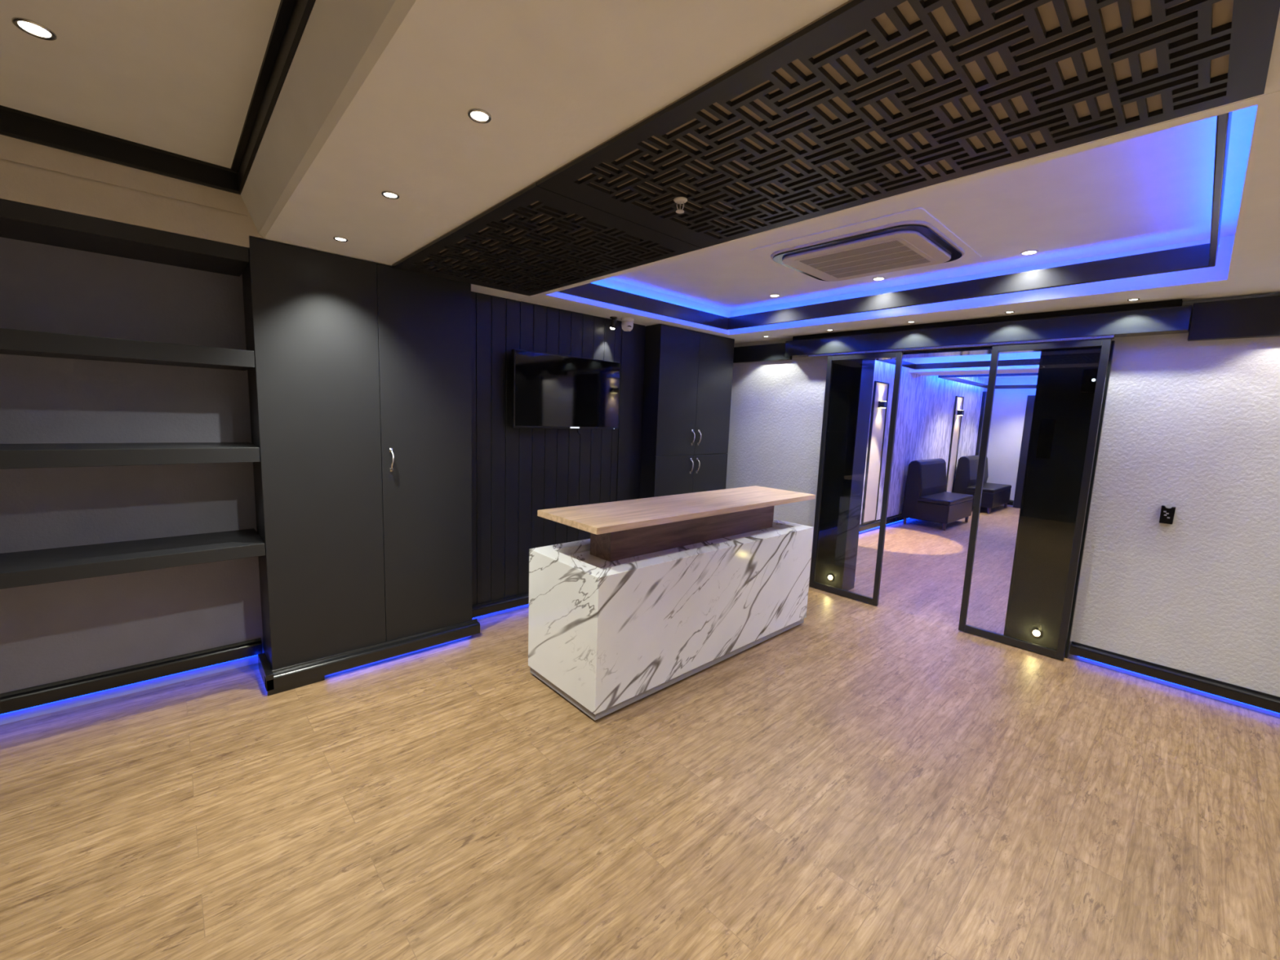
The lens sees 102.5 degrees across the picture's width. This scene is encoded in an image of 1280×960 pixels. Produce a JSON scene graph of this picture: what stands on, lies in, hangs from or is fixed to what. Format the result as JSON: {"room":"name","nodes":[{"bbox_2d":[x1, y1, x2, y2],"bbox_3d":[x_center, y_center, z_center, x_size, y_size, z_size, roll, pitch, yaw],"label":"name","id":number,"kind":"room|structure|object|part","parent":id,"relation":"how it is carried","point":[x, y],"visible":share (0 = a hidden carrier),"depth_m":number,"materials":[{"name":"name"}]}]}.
{"room":"reception area","nodes":[
{"label":"reception area","id":0,"kind":"room"},
{"bbox_2d":[0,236,263,693],"bbox_3d":[-3.501,-0.148,2.042,3.120,2.720,0.220,-4,10,-42],"label":"wall","id":1,"kind":"structure","parent":0,"point":[54,632],"depth_m":2.65,"materials":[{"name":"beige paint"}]},
{"bbox_2d":[0,654,257,715],"bbox_3d":[-3.381,1.147,2.184,2.840,0.004,0.010,-4,10,-42],"label":"led strip","id":2,"kind":"object","parent":1,"relation":"attached to","point":[256,655],"visible":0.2,"depth_m":2.74,"materials":[{"name":"blue plastic"}]},
{"bbox_2d":[0,654,257,724],"bbox_3d":[-3.390,1.174,2.204,2.850,0.066,0.005,-4,10,-42],"label":"trim","id":3,"kind":"structure","parent":1,"relation":"attached to","point":[11,717],"depth_m":2.76,"materials":[{"name":"blue plastic"}]},
{"bbox_2d":[0,637,262,714],"bbox_3d":[-3.373,1.099,2.187,2.860,0.090,0.035,-4,10,-42],"label":"baseboard","id":4,"kind":"structure","parent":1,"relation":"attached to","point":[22,699],"depth_m":2.74,"materials":[{"name":"black paint"}]},
{"bbox_2d":[0,198,265,589],"bbox_3d":[-3.149,-0.323,1.894,2.759,1.583,0.430,-4,10,-42],"label":"shelving","id":5,"kind":"object","parent":1,"relation":"attached to","point":[20,221],"visible":1,"depth_m":2.39,"materials":[{"name":"grey laminate"}]},
{"bbox_3d":[-3.140,-0.566,1.863,2.759,0.084,0.430,-4,10,-42],"label":"shelf","id":6,"kind":"part","parent":5,"relation":"part of","materials":[{"name":"grey laminate"}]},
{"bbox_3d":[-3.158,-0.079,1.925,2.759,0.077,0.430,-4,10,-42],"label":"shelf","id":7,"kind":"part","parent":5,"relation":"part of","materials":[{"name":"grey laminate"}]},
{"bbox_3d":[-3.178,0.428,1.989,2.759,0.067,0.430,-4,10,-42],"label":"shelf","id":8,"kind":"part","parent":5,"relation":"part of","materials":[{"name":"grey laminate"}]},
{"bbox_2d":[0,134,265,248],"bbox_3d":[-3.195,-1.281,1.766,3.030,0.342,0.530,-4,10,-42],"label":"wall","id":9,"kind":"structure","parent":0,"point":[31,173],"depth_m":2.25,"materials":[{"name":"beige paint"}]},
{"bbox_2d":[0,105,240,195],"bbox_3d":[-3.015,-1.367,1.534,2.890,0.100,0.030,-4,10,-42],"label":"trim","id":10,"kind":"structure","parent":9,"relation":"attached to","point":[14,123],"depth_m":2.21,"materials":[{"name":"black wood"}]},
{"bbox_2d":[231,0,315,193],"bbox_3d":[0.210,-1.071,0.160,0.041,0.100,6.400,-4,10,-42],"label":"trim","id":11,"kind":"structure","parent":9,"relation":"attached to","point":[292,16],"depth_m":1.69,"materials":[{"name":"black wood"}]},
{"bbox_2d":[0,0,280,168],"bbox_3d":[-0.463,-1.167,-0.165,4.730,0.120,7.060,-4,10,-42],"label":"ceiling","id":12,"kind":"structure","parent":0,"point":[179,77],"depth_m":1.73,"materials":[{"name":"paint"}]},
{"bbox_2d":[11,17,57,40],"bbox_3d":[-1.847,-1.374,1.567,0.090,0.006,0.090,-4,10,-42],"label":"recessed light","id":13,"kind":"object","parent":12,"relation":"in","point":[32,28],"visible":1,"depth_m":1.56,"materials":[{"name":"metal"}]},
{"bbox_2d":[241,271,645,653],"bbox_3d":[-0.677,-0.194,4.449,4.290,2.417,0.288,-4,10,-42],"label":"wall","id":14,"kind":"structure","parent":0,"point":[517,473],"depth_m":4.09,"materials":[{"name":"grey laminate"}]},
{"bbox_2d":[471,592,528,617],"bbox_3d":[-0.683,0.948,4.405,1.770,0.085,0.035,-4,10,-42],"label":"baseboard","id":15,"kind":"structure","parent":14,"relation":"attached to","point":[491,606],"depth_m":4.01,"materials":[{"name":"black paint"}]},
{"bbox_2d":[471,604,528,619],"bbox_3d":[-0.696,1.008,4.424,1.770,0.040,0.004,-4,10,-42],"label":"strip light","id":16,"kind":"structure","parent":14,"relation":"attached to","point":[526,605],"depth_m":4.06,"materials":[{"name":"blue plastic"}]},
{"bbox_2d":[511,348,620,435],"bbox_3d":[-0.593,-0.683,4.168,1.020,0.625,0.135,-4,10,-42],"label":"television","id":17,"kind":"object","parent":14,"relation":"attached to","point":[548,390],"visible":1,"depth_m":4.07,"materials":[{"name":"black plastic"}]},
{"bbox_2d":[0,505,1279,959],"bbox_3d":[3.473,1.299,3.920,15.750,0.100,7.300,-4,10,-42],"label":"floor","id":18,"kind":"structure","parent":0,"point":[890,780],"depth_m":2.12,"materials":[{"name":"brown wood"}]},
{"bbox_2d":[243,235,479,696],"bbox_3d":[-1.647,-0.069,3.184,1.230,2.415,0.325,-4,10,-42],"label":"tall cabinet","id":19,"kind":"object","parent":18,"relation":"on","point":[360,378],"visible":0.99,"depth_m":3.02,"materials":[{"name":"grey laminate"}]},
{"bbox_3d":[-1.787,-0.090,2.915,0.590,2.313,0.018,-4,10,-42],"label":"door","id":20,"kind":"part","parent":19,"relation":"part of","materials":[{"name":"grey laminate"}]},
{"bbox_3d":[-1.511,-0.120,3.131,0.022,0.144,0.042,-4,10,-42],"label":"handle","id":21,"kind":"part","parent":19,"relation":"part of","materials":[{"name":"metal"}]},
{"bbox_2d":[324,635,471,676],"bbox_3d":[-1.529,1.120,3.326,0.910,0.031,0.007,-4,10,-42],"label":"strip light","id":22,"kind":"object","parent":19,"relation":"attached to","point":[331,674],"depth_m":3.29,"materials":[{"name":"blue plastic"}]},
{"bbox_3d":[-1.359,-0.123,3.307,0.568,2.313,0.018,-4,10,-42],"label":"door","id":23,"kind":"part","parent":19,"relation":"part of","materials":[{"name":"grey laminate"}]},
{"bbox_2d":[528,485,815,719],"bbox_3d":[0.361,0.656,3.567,2.180,1.032,0.667,-4,10,-42],"label":"reception desk","id":24,"kind":"object","parent":18,"relation":"on","point":[662,591],"visible":1,"depth_m":3.04,"materials":[{"name":"white stone"}]},
{"bbox_2d":[537,485,815,534],"bbox_3d":[0.391,0.162,3.504,2.165,0.035,0.560,-4,10,-42],"label":"countertop","id":25,"kind":"structure","parent":24,"relation":"on","point":[598,518],"depth_m":3.19,"materials":[{"name":"brown wood"}]},
{"bbox_2d":[639,324,734,498],"bbox_3d":[0.484,-0.238,5.157,1.070,2.415,0.239,-4,10,-42],"label":"cabinet","id":26,"kind":"object","parent":18,"relation":"on","point":[688,373],"visible":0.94,"depth_m":4.93,"materials":[{"name":"grey laminate"}]},
{"bbox_3d":[0.314,0.325,4.990,0.528,1.128,0.018,-4,10,-42],"label":"door","id":27,"kind":"part","parent":26,"relation":"part of","materials":[{"name":"grey laminate"}]},
{"bbox_3d":[0.357,-0.824,4.845,0.528,1.182,0.018,-4,10,-42],"label":"door","id":28,"kind":"part","parent":26,"relation":"part of","materials":[{"name":"grey laminate"}]},
{"bbox_3d":[0.511,-0.137,5.063,0.022,0.154,0.042,-4,10,-42],"label":"handle","id":29,"kind":"part","parent":26,"relation":"part of","materials":[{"name":"metal"}]},
{"bbox_3d":[0.521,-0.415,5.028,0.022,0.154,0.042,-4,10,-42],"label":"handle","id":30,"kind":"part","parent":26,"relation":"part of","materials":[{"name":"metal"}]},
{"bbox_3d":[0.581,-0.143,5.127,0.022,0.154,0.042,-4,10,-42],"label":"handle","id":31,"kind":"part","parent":26,"relation":"part of","materials":[{"name":"metal"}]},
{"bbox_3d":[0.591,-0.420,5.092,0.022,0.154,0.042,-4,10,-42],"label":"handle","id":32,"kind":"part","parent":26,"relation":"part of","materials":[{"name":"metal"}]},
{"bbox_3d":[0.709,0.293,5.352,0.538,1.128,0.018,-4,10,-42],"label":"door","id":33,"kind":"part","parent":26,"relation":"part of","materials":[{"name":"grey laminate"}]},
{"bbox_3d":[0.752,-0.855,5.207,0.538,1.182,0.018,-4,10,-42],"label":"door","id":34,"kind":"part","parent":26,"relation":"part of","materials":[{"name":"grey laminate"}]},
{"bbox_2d":[901,457,973,530],"bbox_3d":[4.962,0.197,8.505,1.237,1.046,0.684,-4,10,-42],"label":"lounge seat","id":35,"kind":"object","parent":18,"relation":"on","point":[925,498],"visible":1,"depth_m":8.24,"materials":[{"name":"black leather"}]},
{"bbox_3d":[4.329,0.659,8.393,0.051,0.110,0.052,-4,10,-42],"label":"leg","id":36,"kind":"part","parent":35,"relation":"part of","materials":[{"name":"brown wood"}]},
{"bbox_3d":[4.810,0.119,8.636,1.200,0.936,0.269,-4,10,-42],"label":"backrest","id":37,"kind":"part","parent":35,"relation":"part of","materials":[{"name":"black leather"}]},
{"bbox_3d":[4.721,0.727,7.971,0.051,0.110,0.052,-4,10,-42],"label":"leg","id":38,"kind":"part","parent":35,"relation":"part of","materials":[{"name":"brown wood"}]},
{"bbox_2d":[917,491,973,505],"bbox_3d":[5.017,0.296,8.456,1.234,0.075,0.515,-4,10,-42],"label":"seat cushion","id":39,"kind":"object","parent":35,"relation":"on","point":[935,498],"depth_m":8.19,"materials":[{"name":"black leather"}]},
{"bbox_2d":[953,454,1011,514],"bbox_3d":[6.846,0.049,10.232,1.317,1.046,0.684,-4,10,-42],"label":"lounge seat","id":40,"kind":"object","parent":18,"relation":"on","point":[993,495],"visible":0.6,"depth_m":9.92,"materials":[{"name":"black leather"}]},
{"bbox_3d":[6.694,-0.029,10.364,1.280,0.936,0.269,-4,10,-42],"label":"backrest","id":41,"kind":"part","parent":40,"relation":"part of","materials":[{"name":"black leather"}]},
{"bbox_2d":[966,482,1011,493],"bbox_3d":[6.901,0.149,10.183,1.314,0.075,0.515,-4,10,-42],"label":"seat cushion","id":42,"kind":"object","parent":40,"relation":"on","point":[988,487],"depth_m":9.91,"materials":[{"name":"black leather"}]},
{"bbox_2d":[240,0,1279,343],"bbox_3d":[1.650,-1.082,1.813,4.320,0.187,7.060,-4,10,-42],"label":"ceiling","id":43,"kind":"structure","parent":0,"point":[375,96],"depth_m":1.46,"materials":[{"name":"paint"}]},
{"bbox_2d":[333,236,347,241],"bbox_3d":[-1.495,-1.202,2.564,0.064,0.006,0.064,-4,10,-42],"label":"recessed light","id":44,"kind":"object","parent":43,"relation":"in","point":[337,238],"visible":1,"depth_m":2.56,"materials":[{"name":"metal"}]},
{"bbox_2d":[381,191,399,199],"bbox_3d":[-0.974,-1.111,2.005,0.064,0.006,0.064,-4,10,-42],"label":"recessed light","id":45,"kind":"object","parent":43,"relation":"in","point":[388,194],"visible":1,"depth_m":2.00,"materials":[{"name":"metal"}]},
{"bbox_2d":[467,108,491,123],"bbox_3d":[-0.450,-1.020,1.441,0.064,0.006,0.064,-4,10,-42],"label":"recessed light","id":46,"kind":"object","parent":43,"relation":"in","point":[477,115],"visible":1,"depth_m":1.44,"materials":[{"name":"metal"}]},
{"bbox_2d":[391,182,702,296],"bbox_3d":[-0.575,-1.180,2.727,0.910,0.012,1.589,-4,10,-42],"label":"lattice panel","id":47,"kind":"object","parent":43,"relation":"attached to","point":[636,245],"visible":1,"depth_m":2.53,"materials":[{"name":"black paint"}]},
{"bbox_2d":[609,316,617,329],"bbox_3d":[-0.228,-1.334,4.373,0.060,0.104,0.063,-4,10,-42],"label":"spotlight","id":48,"kind":"object","parent":43,"relation":"attached to","point":[614,319],"visible":1,"depth_m":4.35,"materials":[{"name":"black plastic"}]},
{"bbox_2d":[621,317,633,331],"bbox_3d":[-0.109,-1.332,4.414,0.108,0.108,0.108,-4,10,-42],"label":"security camera","id":49,"kind":"object","parent":43,"relation":"attached to","point":[627,324],"visible":1,"depth_m":4.37,"materials":[{"name":"white plastic"}]},
{"bbox_2d":[537,0,1279,248],"bbox_3d":[0.546,-0.985,1.521,0.910,0.012,1.719,-4,10,-42],"label":"lattice panel","id":50,"kind":"object","parent":43,"relation":"attached to","point":[1185,86],"visible":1,"depth_m":1.30,"materials":[{"name":"black paint"}]},
{"bbox_2d":[673,196,687,213],"bbox_3d":[0.149,-1.018,1.906,0.052,0.045,0.052,-4,10,-42],"label":"sprinkler","id":51,"kind":"object","parent":50,"relation":"attached to","point":[678,200],"visible":1,"depth_m":1.90,"materials":[{"name":"white plastic"}]},
{"bbox_3d":[0.149,-1.015,1.907,0.030,0.034,0.004,2,7,2],"label":"frame","id":52,"kind":"part","parent":51,"relation":"part of","materials":[{"name":"white metal"}]},
{"bbox_2d":[1127,297,1139,301],"bbox_3d":[3.026,-1.106,3.149,0.056,0.006,0.056,-4,10,-42],"label":"recessed light","id":53,"kind":"object","parent":43,"relation":"in","point":[1133,299],"visible":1,"depth_m":3.15,"materials":[{"name":"metal"}]},
{"bbox_2d":[859,358,986,524],"bbox_3d":[4.255,-0.620,8.393,7.940,2.640,0.200,-4,10,-42],"label":"wall","id":54,"kind":"structure","parent":0,"point":[926,403],"depth_m":8.62,"materials":[{"name":"paint"}]},
{"bbox_2d":[861,381,889,524],"bbox_3d":[3.444,-0.388,7.519,0.460,2.060,0.028,-4,10,-42],"label":"decorative panel","id":55,"kind":"object","parent":54,"relation":"attached to","point":[881,389],"visible":1,"depth_m":7.51,"materials":[{"name":"beige stone"}]},
{"bbox_2d":[878,400,888,408],"bbox_3d":[3.500,-1.087,7.398,0.120,0.096,0.085,-4,10,-42],"label":"wall sconce","id":56,"kind":"object","parent":55,"relation":"attached to","point":[882,404],"visible":1,"depth_m":7.36,"materials":[{"name":"black metal"}]},
{"bbox_2d":[858,513,909,532],"bbox_3d":[4.267,0.615,8.442,7.800,0.100,0.035,-4,10,-42],"label":"baseboard","id":57,"kind":"structure","parent":54,"relation":"attached to","point":[897,517],"depth_m":7.85,"materials":[{"name":"black paint"}]},
{"bbox_2d":[858,518,911,533],"bbox_3d":[4.217,0.685,8.428,7.700,0.041,0.005,-4,10,-42],"label":"trim","id":58,"kind":"structure","parent":54,"relation":"attached to","point":[908,518],"depth_m":7.97,"materials":[{"name":"blue plastic"}]},
{"bbox_2d":[944,395,964,492],"bbox_3d":[6.063,-0.584,9.923,0.420,2.040,0.028,-4,10,-42],"label":"decorative panel","id":59,"kind":"object","parent":54,"relation":"attached to","point":[958,405],"visible":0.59,"depth_m":9.90,"materials":[{"name":"beige stone"}]},
{"bbox_2d":[956,409,964,415],"bbox_3d":[6.119,-1.282,9.801,0.120,0.096,0.085,-4,10,-42],"label":"wall sconce","id":60,"kind":"object","parent":59,"relation":"attached to","point":[960,412],"visible":1,"depth_m":9.76,"materials":[{"name":"black metal"}]},
{"bbox_2d":[975,391,986,455],"bbox_3d":[7.222,-0.692,10.961,0.100,2.360,0.060,-4,10,-42],"label":"trim","id":61,"kind":"structure","parent":54,"relation":"attached to","point":[984,393],"depth_m":10.86,"materials":[{"name":"black paint"}]},
{"bbox_2d":[937,373,1038,388],"bbox_3d":[6.898,-1.762,8.645,3.020,0.240,2.460,-4,10,-42],"label":"trim","id":62,"kind":"structure","parent":54,"relation":"attached to","point":[953,378],"depth_m":9.18,"materials":[{"name":"black metal"}]},
{"bbox_2d":[596,105,1257,315],"bbox_3d":[2.333,-1.297,2.413,2.880,0.140,7.060,-4,10,-42],"label":"ceiling","id":63,"kind":"structure","parent":0,"point":[1152,192],"depth_m":2.59,"materials":[{"name":"paint"}]},
{"bbox_2d":[768,293,780,297],"bbox_3d":[1.133,-1.550,4.323,0.090,0.006,0.090,-4,10,-42],"label":"recessed light","id":64,"kind":"object","parent":63,"relation":"in","point":[773,295],"visible":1,"depth_m":4.32,"materials":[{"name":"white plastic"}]},
{"bbox_2d":[749,207,981,284],"bbox_3d":[1.383,-1.371,3.168,1.020,0.052,1.000,-4,10,-42],"label":"air conditioner","id":65,"kind":"object","parent":63,"relation":"attached to","point":[913,238],"visible":1,"depth_m":2.99,"materials":[{"name":"plastic"}]},
{"bbox_2d":[794,237,936,279],"bbox_3d":[1.383,-1.351,3.171,0.570,0.004,0.650,-4,10,-42],"label":"grille","id":66,"kind":"object","parent":65,"relation":"attached to","point":[891,254],"depth_m":3.12,"materials":[{"name":"beige plastic"}]},
{"bbox_3d":[1.383,-1.360,3.170,0.690,0.017,0.810,-4,10,-42],"label":"panel","id":67,"kind":"part","parent":65,"relation":"part of","materials":[{"name":"beige plastic"}]},
{"bbox_2d":[871,276,885,280],"bbox_3d":[1.722,-1.450,3.704,0.090,0.006,0.090,-4,10,-42],"label":"recessed light","id":68,"kind":"object","parent":63,"relation":"in","point":[877,278],"visible":1,"depth_m":3.70,"materials":[{"name":"white plastic"}]},
{"bbox_2d":[556,111,1231,329],"bbox_3d":[1.177,-1.298,3.114,1.975,0.200,3.147,-4,10,-42],"label":"trim","id":69,"kind":"structure","parent":63,"relation":"attached to","point":[1203,255],"depth_m":3.26,"materials":[{"name":"black metal"}]},
{"bbox_2d":[1019,249,1039,255],"bbox_3d":[2.302,-1.344,3.037,0.090,0.006,0.090,-4,10,-42],"label":"recessed light","id":70,"kind":"object","parent":63,"relation":"in","point":[1028,252],"visible":1,"depth_m":3.03,"materials":[{"name":"white plastic"}]},
{"bbox_2d":[908,351,1040,377],"bbox_3d":[5.390,-1.697,7.212,8.140,0.323,3.200,-4,10,-42],"label":"ceiling","id":71,"kind":"structure","parent":0,"point":[1028,355],"depth_m":7.49,"materials":[{"name":"paint"}]},
{"bbox_2d":[875,358,1039,369],"bbox_3d":[3.812,-1.539,5.804,3.220,0.200,2.450,-4,10,-42],"label":"trim","id":72,"kind":"structure","parent":71,"relation":"attached to","point":[1035,361],"depth_m":7.21,"materials":[{"name":"black metal"}]},
{"bbox_2d":[725,293,1279,697],"bbox_3d":[3.357,-0.021,3.392,0.200,2.640,6.800,-4,10,-42],"label":"wall","id":73,"kind":"structure","parent":0,"point":[1193,428],"depth_m":3.25,"materials":[{"name":"white paint"}]},
{"bbox_2d":[733,342,791,363],"bbox_3d":[1.272,-1.327,5.376,0.040,0.167,0.708,-4,10,-42],"label":"trim","id":74,"kind":"structure","parent":73,"relation":"attached to","point":[772,352],"depth_m":5.36,"materials":[{"name":"black wood"}]},
{"bbox_2d":[814,359,861,588],"bbox_3d":[1.862,-0.038,4.839,0.045,2.200,0.270,-4,10,-42],"label":"cladding","id":75,"kind":"object","parent":73,"relation":"attached to","point":[846,373],"visible":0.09,"depth_m":4.81,"materials":[{"name":"black wood"}]},
{"bbox_2d":[827,574,833,580],"bbox_3d":[1.822,0.934,4.918,0.016,0.060,0.060,-4,10,-42],"label":"step light","id":76,"kind":"object","parent":75,"relation":"attached to","point":[830,577],"visible":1,"depth_m":4.91,"materials":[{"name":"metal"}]},
{"bbox_2d":[840,347,1044,635],"bbox_3d":[2.468,0.049,4.330,0.270,2.200,1.310,-4,10,-42],"label":"door frame","id":77,"kind":"structure","parent":73,"relation":"in","point":[867,366],"depth_m":4.72,"materials":[{"name":"black metal"}]},
{"bbox_2d":[784,298,1192,357],"bbox_3d":[2.396,-1.154,4.084,0.140,0.192,2.728,-4,10,-42],"label":"valance","id":78,"kind":"object","parent":73,"relation":"attached to","point":[1163,317],"visible":0.97,"depth_m":3.68,"materials":[{"name":"black wood"}]},
{"bbox_2d":[808,334,1115,357],"bbox_3d":[2.340,-1.053,4.102,0.050,0.017,2.150,-4,10,-42],"label":"door track","id":79,"kind":"object","parent":78,"relation":"attached to","point":[1112,336],"visible":1,"depth_m":3.88,"materials":[{"name":"metal"}]},
{"bbox_2d":[808,351,903,605],"bbox_3d":[1.920,-0.016,4.641,0.030,2.199,0.653,-4,10,-42],"label":"sliding door","id":80,"kind":"structure","parent":79,"relation":"hanging from","point":[899,355],"depth_m":4.55,"materials":[{"name":"black metal"}]},
{"bbox_3d":[1.880,1.047,4.775,0.030,0.055,0.569,-4,10,-42],"label":"rail","id":81,"kind":"part","parent":80,"relation":"part of","materials":[{"name":"black metal"}]},
{"bbox_3d":[1.960,-1.084,4.505,0.030,0.045,0.569,-4,10,-42],"label":"rail","id":82,"kind":"part","parent":80,"relation":"part of","materials":[{"name":"black metal"}]},
{"bbox_2d":[958,337,1111,660],"bbox_3d":[2.793,0.135,3.702,0.030,2.199,0.653,-4,10,-42],"label":"sliding door","id":83,"kind":"structure","parent":79,"relation":"hanging from","point":[1105,344],"depth_m":3.60,"materials":[{"name":"black metal"}]},
{"bbox_3d":[2.753,1.198,3.837,0.030,0.055,0.569,-4,10,-42],"label":"rail","id":84,"kind":"part","parent":83,"relation":"part of","materials":[{"name":"black metal"}]},
{"bbox_3d":[2.833,-0.932,3.567,0.030,0.045,0.569,-4,10,-42],"label":"rail","id":85,"kind":"part","parent":83,"relation":"part of","materials":[{"name":"black metal"}]},
{"bbox_2d":[1005,340,1115,657],"bbox_3d":[2.963,0.153,3.654,0.045,2.200,0.368,-4,10,-42],"label":"cladding","id":86,"kind":"object","parent":73,"relation":"attached to","point":[1053,485],"visible":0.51,"depth_m":3.64,"materials":[{"name":"black wood"}]},
{"bbox_2d":[1031,628,1041,637],"bbox_3d":[2.901,1.121,3.758,0.016,0.060,0.060,-4,10,-42],"label":"step light","id":87,"kind":"object","parent":86,"relation":"attached to","point":[1036,633],"visible":1,"depth_m":3.75,"materials":[{"name":"metal"}]},
{"bbox_2d":[1080,368,1097,393],"bbox_3d":[3.038,-0.665,3.446,0.031,0.160,0.110,-4,10,-42],"label":"reader","id":88,"kind":"object","parent":86,"relation":"attached to","point":[1089,377],"visible":0.77,"depth_m":3.45,"materials":[{"name":"black plastic"}]},
{"bbox_2d":[1159,505,1175,524],"bbox_3d":[3.341,0.220,3.254,0.038,0.112,0.063,-4,10,-42],"label":"panel","id":89,"kind":"object","parent":73,"relation":"attached to","point":[1166,515],"visible":1,"depth_m":3.24,"materials":[{"name":"black plastic"}]},
{"bbox_2d":[1069,640,1279,713],"bbox_3d":[4.257,1.397,2.358,0.035,0.085,3.545,-4,10,-42],"label":"baseboard","id":90,"kind":"structure","parent":73,"relation":"attached to","point":[1216,687],"depth_m":3.25,"materials":[{"name":"black paint"}]},
{"bbox_2d":[1070,654,1279,717],"bbox_3d":[4.267,1.456,2.373,0.006,0.036,3.540,-4,10,-42],"label":"trim","id":91,"kind":"structure","parent":73,"relation":"attached to","point":[1224,700],"depth_m":3.26,"materials":[{"name":"blue plastic"}]},
{"bbox_2d":[1081,657,1278,713],"bbox_3d":[4.248,1.442,2.361,0.009,0.003,3.450,-4,10,-42],"label":"led strip","id":92,"kind":"object","parent":73,"relation":"attached to","point":[1082,657],"visible":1,"depth_m":3.23,"materials":[{"name":"blue plastic"}]},
{"bbox_2d":[1187,295,1279,341],"bbox_3d":[4.440,-0.770,1.955,0.060,0.217,3.220,-4,10,-42],"label":"trim","id":93,"kind":"structure","parent":73,"relation":"attached to","point":[1258,317],"depth_m":2.97,"materials":[{"name":"grey laminate"}]},
{"bbox_2d":[984,377,1037,506],"bbox_3d":[8.264,-0.678,10.049,0.200,2.640,3.200,-4,10,-42],"label":"wall","id":94,"kind":"structure","parent":0,"point":[1009,405],"depth_m":10.62,"materials":[{"name":"white paint"}]},
{"bbox_2d":[1007,500,1013,505],"bbox_3d":[7.462,0.432,10.844,0.035,0.100,0.700,-4,10,-42],"label":"baseboard","id":95,"kind":"structure","parent":94,"relation":"attached to","point":[1011,502],"depth_m":10.61,"materials":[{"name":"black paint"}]},
{"bbox_2d":[1013,395,1035,508],"bbox_3d":[8.050,-0.512,10.103,0.060,2.280,0.930,-4,10,-42],"label":"door","id":96,"kind":"structure","parent":94,"relation":"in","point":[1030,399],"depth_m":10.37,"materials":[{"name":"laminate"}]}
]}

